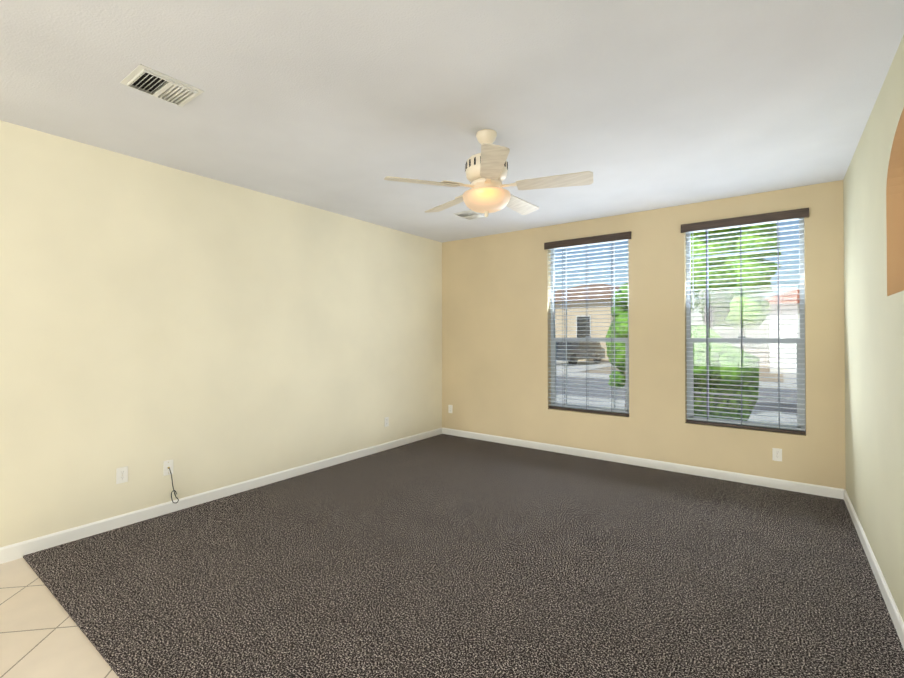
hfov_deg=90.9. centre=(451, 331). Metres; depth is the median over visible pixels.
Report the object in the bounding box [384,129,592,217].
ceiling fan
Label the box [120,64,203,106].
ceiling vent
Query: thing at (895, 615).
baseboard
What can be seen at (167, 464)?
electrical outlet
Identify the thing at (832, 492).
baseboard
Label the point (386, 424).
electrical outlet
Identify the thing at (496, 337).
wall
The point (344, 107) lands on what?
ceiling
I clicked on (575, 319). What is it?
house
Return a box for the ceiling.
[0,0,903,242]
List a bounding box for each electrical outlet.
[116,466,127,483]
[163,459,178,502]
[384,417,388,426]
[448,405,452,412]
[772,448,781,461]
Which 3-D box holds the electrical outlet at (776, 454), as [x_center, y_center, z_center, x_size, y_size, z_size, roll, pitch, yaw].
[2.940,1.110,4.019,0.070,0.114,0.008,0,-1,36]
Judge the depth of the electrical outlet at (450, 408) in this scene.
6.19 m
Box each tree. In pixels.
[606,283,627,408]
[691,223,780,330]
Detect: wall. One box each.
[0,120,441,547]
[442,180,845,488]
[843,35,903,621]
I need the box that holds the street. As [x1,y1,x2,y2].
[556,348,796,424]
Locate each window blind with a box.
[544,231,630,415]
[681,208,808,434]
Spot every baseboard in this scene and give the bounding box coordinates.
[0,428,443,563]
[444,428,839,498]
[840,489,903,648]
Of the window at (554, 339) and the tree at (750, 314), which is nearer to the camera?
the window at (554, 339)
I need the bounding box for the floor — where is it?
[0,558,118,677]
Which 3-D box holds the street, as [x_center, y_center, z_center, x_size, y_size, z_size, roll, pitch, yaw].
[23.801,2.210,38.893,120.000,0.230,69.000,0,-1,36]
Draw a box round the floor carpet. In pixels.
[23,434,903,677]
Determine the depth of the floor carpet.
2.53 m
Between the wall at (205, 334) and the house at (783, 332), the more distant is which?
the house at (783, 332)
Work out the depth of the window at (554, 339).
5.17 m
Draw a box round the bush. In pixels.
[691,325,759,420]
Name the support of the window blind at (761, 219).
attached to the window at (800, 344)
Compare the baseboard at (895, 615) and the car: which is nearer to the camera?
the baseboard at (895, 615)
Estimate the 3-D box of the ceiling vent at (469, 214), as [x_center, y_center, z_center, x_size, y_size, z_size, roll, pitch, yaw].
[0.205,-1.269,4.846,0.265,0.019,0.295,0,-1,36]
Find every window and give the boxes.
[551,239,628,413]
[686,218,805,433]
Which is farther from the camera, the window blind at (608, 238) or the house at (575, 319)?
the house at (575, 319)
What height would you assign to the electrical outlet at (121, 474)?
0.114 m
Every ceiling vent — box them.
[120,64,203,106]
[453,210,484,219]
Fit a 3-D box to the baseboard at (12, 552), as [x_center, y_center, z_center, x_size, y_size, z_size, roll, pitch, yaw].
[-2.573,1.368,2.957,0.013,0.097,8.240,0,-1,36]
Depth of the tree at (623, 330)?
8.07 m
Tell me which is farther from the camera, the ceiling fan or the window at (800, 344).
the window at (800, 344)
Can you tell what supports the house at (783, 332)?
on the street
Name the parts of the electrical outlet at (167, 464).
cable outlet with cord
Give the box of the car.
[556,341,604,365]
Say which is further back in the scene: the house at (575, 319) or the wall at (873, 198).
the house at (575, 319)
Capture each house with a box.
[555,284,619,361]
[766,290,799,373]
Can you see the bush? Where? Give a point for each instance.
(718, 365)
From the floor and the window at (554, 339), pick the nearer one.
the floor

